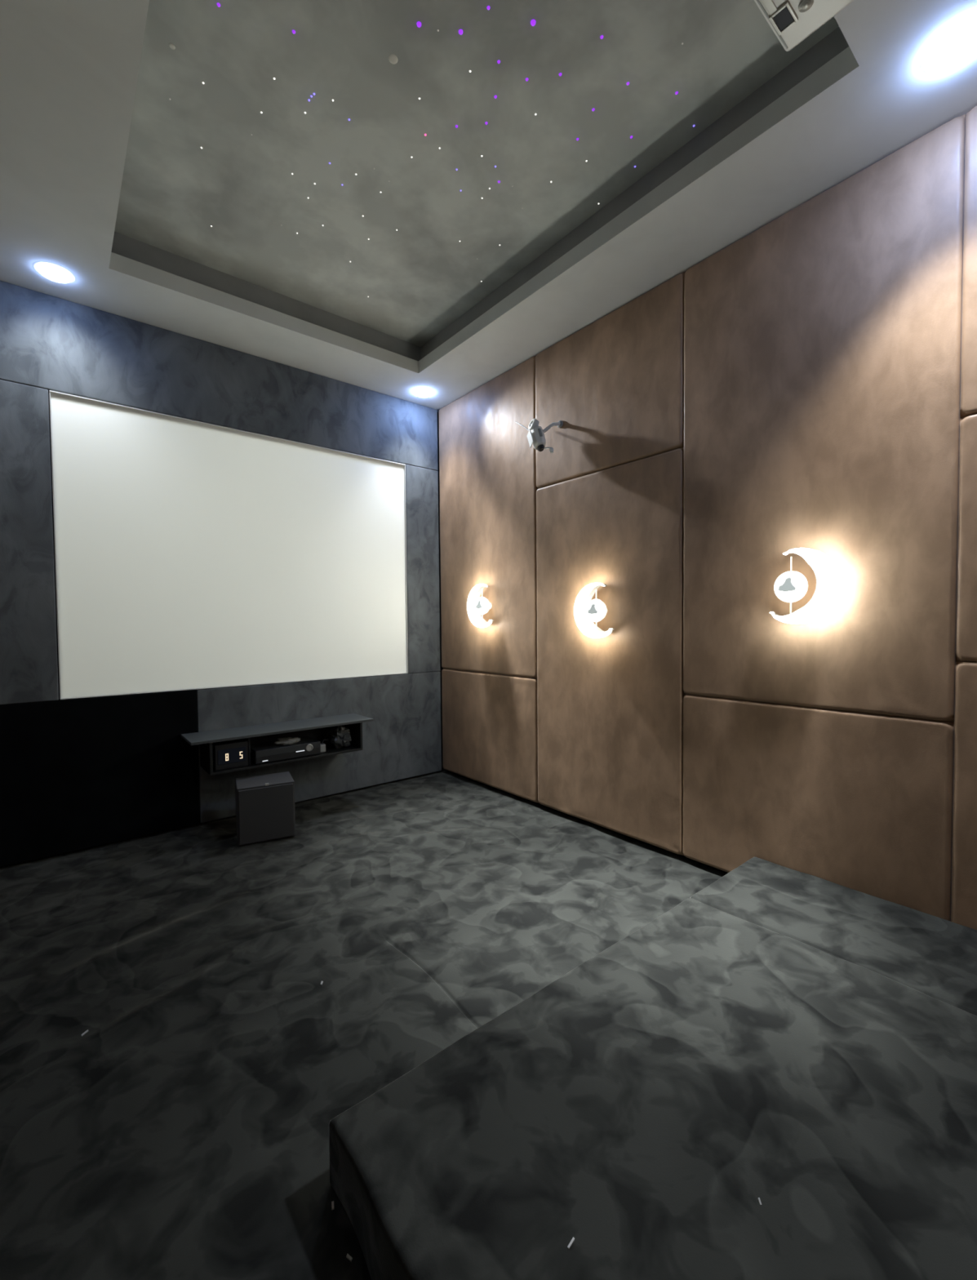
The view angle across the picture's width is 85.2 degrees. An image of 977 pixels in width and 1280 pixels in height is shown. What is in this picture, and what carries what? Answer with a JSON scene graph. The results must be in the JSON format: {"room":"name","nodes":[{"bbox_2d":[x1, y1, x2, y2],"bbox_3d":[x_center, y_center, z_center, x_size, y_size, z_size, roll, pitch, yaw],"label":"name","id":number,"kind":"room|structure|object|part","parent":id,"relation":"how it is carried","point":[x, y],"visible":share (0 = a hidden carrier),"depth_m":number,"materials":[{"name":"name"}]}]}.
{"room":"home theater","nodes":[
{"label":"home theater","id":0,"kind":"room"},
{"bbox_2d":[0,390,444,868],"bbox_3d":[-1.699,-0.597,3.904,3.211,3.920,0.119,-2,2,-39],"label":"wall","id":1,"kind":"structure","parent":0,"point":[49,393],"depth_m":3.70,"materials":[{"name":"black"}]},
{"bbox_2d":[0,379,58,704],"bbox_3d":[-2.662,-0.540,2.996,0.327,1.797,0.030,-2,2,-39],"label":"wall panel","id":2,"kind":"object","parent":1,"relation":"attached to","point":[28,663],"visible":1,"depth_m":3.01,"materials":[{"name":"dark grey velvet"}]},
{"bbox_2d":[0,689,199,866],"bbox_3d":[-2.371,0.803,3.266,1.048,0.907,0.030,-2,2,-39],"label":"wall panel","id":3,"kind":"object","parent":1,"relation":"attached to","point":[76,774],"visible":1,"depth_m":3.23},
{"bbox_2d":[0,280,438,471],"bbox_3d":[-1.631,-1.746,3.809,3.018,0.540,0.030,-2,2,-39],"label":"wall panel","id":4,"kind":"object","parent":1,"relation":"attached to","point":[48,342],"visible":1,"depth_m":3.52,"materials":[{"name":"dark grey velvet"}]},
{"bbox_2d":[49,390,408,699],"bbox_3d":[-1.621,-0.576,3.844,2.349,1.791,0.030,-2,2,-39],"label":"projection screen","id":5,"kind":"object","parent":1,"relation":"attached to","point":[191,554],"visible":1,"depth_m":3.63,"materials":[{"name":"white fabric"}]},
{"bbox_2d":[196,671,441,822],"bbox_3d":[-1.201,0.763,4.220,1.968,0.907,0.030,-2,2,-39],"label":"wall panel","id":6,"kind":"object","parent":1,"relation":"attached to","point":[403,740],"visible":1,"depth_m":4.22,"materials":[{"name":"dark grey velvet"}]},
{"bbox_2d":[181,713,373,775],"bbox_3d":[-1.452,0.727,3.776,1.227,0.234,0.337,-2,2,-39],"label":"floating shelf","id":7,"kind":"object","parent":6,"relation":"attached to","point":[320,729],"visible":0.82,"depth_m":3.75,"materials":[{"name":"grey laminate"}]},
{"bbox_2d":[212,738,248,770],"bbox_3d":[-1.746,0.754,3.558,0.200,0.165,0.236,-2,2,-39],"label":"digital clock","id":8,"kind":"object","parent":7,"relation":"on","point":[228,754],"visible":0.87,"depth_m":3.47,"materials":[{"name":"black plastic"}]},
{"bbox_2d":[250,736,320,764],"bbox_3d":[-1.450,0.780,3.770,0.444,0.094,0.233,-2,2,-39],"label":"box","id":9,"kind":"object","parent":7,"relation":"on","point":[262,753],"visible":0.94,"depth_m":3.69,"materials":[{"name":"grey plastic"}]},
{"bbox_2d":[274,737,301,745],"bbox_3d":[-1.420,0.712,3.761,0.183,0.040,0.159,-1,2,-23],"label":"crumpled paper","id":10,"kind":"object","parent":9,"relation":"on","point":[288,740],"visible":1,"depth_m":3.73,"materials":[{"name":"grey paper"}]},
{"bbox_2d":[320,739,329,752],"bbox_3d":[-1.225,0.775,3.955,0.059,0.089,0.173,-1,2,-2],"label":"power adapter","id":11,"kind":"object","parent":7,"relation":"on","point":[322,745],"visible":0.73,"depth_m":3.89,"materials":[{"name":"grey plastic"}]},
{"bbox_2d":[329,725,351,748],"bbox_3d":[-1.116,0.731,4.011,0.155,0.172,0.138,-1,2,-18],"label":"plastic bag","id":12,"kind":"object","parent":7,"relation":"on","point":[340,738],"visible":0.94,"depth_m":3.98,"materials":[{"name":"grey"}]},
{"bbox_2d":[405,464,439,673],"bbox_3d":[-0.580,-0.612,4.694,0.332,1.797,0.030,-2,2,-39],"label":"wall panel","id":13,"kind":"object","parent":1,"relation":"attached to","point":[421,483],"visible":1,"depth_m":4.68,"materials":[{"name":"dark grey velvet"}]},
{"bbox_2d":[0,770,727,1279],"bbox_3d":[-0.082,1.284,2.086,3.080,0.035,4.790,-2,2,-39],"label":"floor","id":14,"kind":"structure","parent":0,"point":[184,1135],"depth_m":1.96,"materials":[{"name":"carpet"}]},
{"bbox_2d":[235,771,295,846],"bbox_3d":[-1.440,1.072,3.426,0.332,0.363,0.266,-1,2,-28],"label":"speaker box","id":15,"kind":"object","parent":14,"relation":"on","point":[264,803],"visible":1,"depth_m":3.32,"materials":[{"name":"grey plastic"}]},
{"bbox_2d":[331,1200,333,1210],"bbox_3d":[-0.361,1.311,1.232,0.005,0.010,0.010,-1,2,-18],"label":"paper scrap","id":16,"kind":"object","parent":14,"relation":"on","point":[332,1202],"visible":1,"depth_m":1.23,"materials":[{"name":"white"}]},
{"bbox_2d":[346,1253,352,1262],"bbox_3d":[-0.296,1.314,1.131,0.012,0.010,0.005,0,2,15],"label":"paper scrap","id":17,"kind":"object","parent":14,"relation":"on","point":[348,1255],"visible":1,"depth_m":1.13,"materials":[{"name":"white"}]},
{"bbox_2d":[328,857,976,1279],"bbox_3d":[1.085,1.219,1.214,2.238,0.169,1.963,-2,2,-39],"label":"platform","id":18,"kind":"object","parent":14,"relation":"on","point":[805,1045],"visible":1,"depth_m":1.27,"materials":[{"name":"carpet"}]},
{"bbox_2d":[567,1236,574,1248],"bbox_3d":[0.157,1.149,1.013,0.017,0.010,0.004,-2,2,-39],"label":"paper scrap","id":19,"kind":"object","parent":18,"relation":"on","point":[571,1243],"visible":1,"depth_m":1.01,"materials":[{"name":"white"}]},
{"bbox_2d":[114,0,839,346],"bbox_3d":[-0.113,-2.266,1.983,3.091,0.100,4.801,-2,2,-39],"label":"ceiling","id":20,"kind":"structure","parent":0,"point":[418,278],"depth_m":2.30,"materials":[{"name":"paint"}]},
{"bbox_2d":[168,43,175,49],"bbox_3d":[-1.176,-2.205,1.976,0.022,0.003,0.022,-2,2,-39],"label":"recessed light","id":21,"kind":"object","parent":20,"relation":"attached to","point":[171,46],"depth_m":1.97,"materials":[{"name":"white"}]},
{"bbox_2d":[388,53,398,64],"bbox_3d":[-0.363,-2.213,2.027,0.036,0.003,0.036,-2,2,-39],"label":"recessed light","id":22,"kind":"object","parent":20,"relation":"attached to","point":[393,59],"depth_m":2.02,"materials":[{"name":"white"}]},
{"bbox_2d":[417,21,421,27],"bbox_3d":[-0.249,-2.208,1.909,0.017,0.008,0.016,-2,2,-39],"label":"recessed light","id":23,"kind":"object","parent":20,"relation":"in","point":[419,24],"visible":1,"depth_m":1.91,"materials":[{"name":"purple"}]},
{"bbox_2d":[530,19,535,26],"bbox_3d":[0.160,-2.212,1.907,0.019,0.009,0.018,-2,2,-39],"label":"recessed light","id":24,"kind":"object","parent":20,"relation":"in","point":[533,21],"visible":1,"depth_m":1.90,"materials":[{"name":"purple"}]},
{"bbox_2d":[0,0,976,412],"bbox_3d":[-0.111,-2.019,1.991,3.091,0.091,4.801,-2,2,-39],"label":"ceiling","id":25,"kind":"structure","parent":0,"point":[69,68],"depth_m":2.32,"materials":[{"name":"painted plaster"}]},
{"bbox_2d":[32,261,76,284],"bbox_3d":[-2.339,-1.968,2.868,0.186,0.026,0.186,-2,2,-39],"label":"recessed light","id":26,"kind":"object","parent":25,"relation":"in","point":[51,271],"visible":1,"depth_m":2.84,"materials":[{"name":"white"}]},
{"bbox_2d":[412,386,434,397],"bbox_3d":[-0.539,-2.032,4.387,0.186,0.026,0.186,-2,2,-39],"label":"recessed light","id":27,"kind":"object","parent":25,"relation":"in","point":[422,392],"visible":1,"depth_m":4.35,"materials":[{"name":"white"}]},
{"bbox_2d":[111,26,848,360],"bbox_3d":[-0.112,-2.140,1.987,3.091,0.151,4.801,-2,2,-39],"label":"trim","id":28,"kind":"structure","parent":25,"relation":"attached to","point":[835,42],"depth_m":2.99,"materials":[{"name":"paint"}]},
{"bbox_2d":[754,0,853,51],"bbox_3d":[0.664,-1.692,1.070,0.422,0.520,0.320,-2,2,-39],"label":"projector","id":29,"kind":"object","parent":25,"relation":"hanging from","point":[792,21],"visible":1,"depth_m":1.23,"materials":[{"name":"white plastic"}]},
{"bbox_2d":[920,13,976,74],"bbox_3d":[1.558,-1.969,1.772,0.186,0.026,0.186,-2,2,-39],"label":"recessed light","id":30,"kind":"object","parent":25,"relation":"in","point":[957,43],"visible":1,"depth_m":1.76,"materials":[{"name":"white"}]},
{"bbox_2d":[444,769,728,873],"bbox_3d":[1.108,-0.597,3.096,0.119,3.920,4.920,-2,2,-39],"label":"wall","id":31,"kind":"structure","parent":0,"point":[554,810],"depth_m":3.59,"materials":[{"name":"black"}]},
{"bbox_2d":[438,355,537,678],"bbox_3d":[-0.033,-0.888,4.315,0.052,2.315,1.229,-2,2,-39],"label":"wall panel","id":32,"kind":"object","parent":31,"relation":"attached to","point":[488,488],"visible":0.92,"depth_m":4.20,"materials":[{"name":"brown leather"}]},
{"bbox_2d":[466,583,493,627],"bbox_3d":[-0.059,-0.272,4.249,0.108,0.344,0.290,-2,2,-39],"label":"wall lamp","id":33,"kind":"object","parent":32,"relation":"attached to","point":[477,606],"visible":1,"depth_m":4.23,"materials":[{"name":"white ceramic"}]},
{"bbox_3d":[-0.053,-0.270,4.200,0.046,0.143,0.143,-2,2,-39],"label":"globe","id":34,"kind":"part","parent":33,"relation":"part of","materials":[{"name":"white glass"}]},
{"bbox_2d":[441,668,539,803],"bbox_3d":[-0.019,0.728,4.365,0.052,0.917,1.229,-2,2,-39],"label":"wall panel","id":35,"kind":"object","parent":31,"relation":"attached to","point":[490,721],"visible":0.97,"depth_m":4.26,"materials":[{"name":"brown leather"}]},
{"bbox_2d":[536,447,684,855],"bbox_3d":[0.729,0.067,3.420,0.052,2.284,1.155,-2,2,-39],"label":"wall panel","id":36,"kind":"object","parent":31,"relation":"attached to","point":[610,708],"visible":0.96,"depth_m":3.30,"materials":[{"name":"brown leather"}]},
{"bbox_2d":[573,582,614,638],"bbox_3d":[0.670,-0.185,3.358,0.108,0.344,0.290,-2,2,-39],"label":"wall lamp","id":37,"kind":"object","parent":36,"relation":"attached to","point":[586,611],"visible":1,"depth_m":3.35,"materials":[{"name":"white metal"}]},
{"bbox_3d":[0.669,-0.184,3.317,0.046,0.143,0.143,-2,2,-39],"label":"globe","id":38,"kind":"part","parent":37,"relation":"part of","materials":[{"name":"white glass"}]},
{"bbox_2d":[535,271,685,488],"bbox_3d":[0.715,-1.550,3.370,0.052,0.948,1.155,-2,2,-39],"label":"wall panel","id":39,"kind":"object","parent":31,"relation":"attached to","point":[615,384],"visible":0.91,"depth_m":3.25,"materials":[{"name":"brown leather"}]},
{"bbox_2d":[515,417,563,453],"bbox_3d":[0.309,-1.415,3.668,0.398,0.317,0.149,1,2,38],"label":"wall device","id":40,"kind":"object","parent":39,"relation":"attached to","point":[535,436],"visible":1,"depth_m":3.60,"materials":[{"name":"grey plastic"}]},
{"bbox_2d":[537,444,544,451],"bbox_3d":[0.354,-1.302,3.603,0.044,0.045,0.054,-2,2,-39],"label":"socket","id":41,"kind":"object","parent":40,"relation":"attached to","point":[540,447],"depth_m":3.59,"materials":[{"name":"black plastic"}]},
{"bbox_3d":[0.428,-1.441,3.598,0.120,0.071,0.042,0,2,1],"label":"bracket arm","id":42,"kind":"part","parent":40,"relation":"part of","materials":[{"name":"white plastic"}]},
{"bbox_2d":[682,693,954,921],"bbox_3d":[1.466,0.771,2.546,0.052,0.918,1.155,-2,2,-39],"label":"wall panel","id":43,"kind":"object","parent":31,"relation":"attached to","point":[857,801],"visible":0.78,"depth_m":2.42,"materials":[{"name":"brown leather"}]},
{"bbox_2d":[683,114,965,721],"bbox_3d":[1.452,-0.846,2.496,0.053,2.314,1.155,-2,2,-39],"label":"wall panel","id":44,"kind":"object","parent":31,"relation":"attached to","point":[823,344],"visible":0.98,"depth_m":2.35,"materials":[{"name":"brown leather"}]},
{"bbox_2d":[769,547,842,624],"bbox_3d":[1.440,-0.244,2.412,0.108,0.344,0.290,-2,2,-39],"label":"wall lamp","id":45,"kind":"object","parent":44,"relation":"attached to","point":[790,586],"visible":1,"depth_m":2.36,"materials":[{"name":"white ceramic"}]},
{"bbox_3d":[1.388,-0.343,2.437,0.006,0.078,0.006,-2,2,-39],"label":"hanging rod","id":46,"kind":"part","parent":45,"relation":"part of","materials":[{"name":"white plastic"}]},
{"bbox_3d":[1.385,-0.244,2.438,0.046,0.143,0.143,-2,2,-39],"label":"globe","id":47,"kind":"part","parent":45,"relation":"part of","materials":[{"name":"white glass"}]},
{"bbox_2d":[951,661,976,929],"bbox_3d":[2.196,0.672,1.648,0.052,1.158,1.153,-2,2,-39],"label":"wall panel","id":48,"kind":"object","parent":31,"relation":"attached to","point":[964,847],"visible":0.74,"depth_m":2.05,"materials":[{"name":"brown leather"}]},
{"bbox_2d":[955,413,976,662],"bbox_3d":[2.186,-0.375,1.615,0.052,0.936,1.153,-2,2,-39],"label":"wall panel","id":49,"kind":"object","parent":31,"relation":"attached to","point":[966,582],"visible":1,"depth_m":2.02,"materials":[{"name":"brown leather"}]},
{"bbox_2d":[960,105,976,417],"bbox_3d":[2.177,-1.412,1.583,0.052,1.137,1.153,-2,2,-39],"label":"wall panel","id":50,"kind":"object","parent":31,"relation":"attached to","point":[968,404],"visible":0.98,"depth_m":2.00,"materials":[{"name":"brown leather"}]}
]}

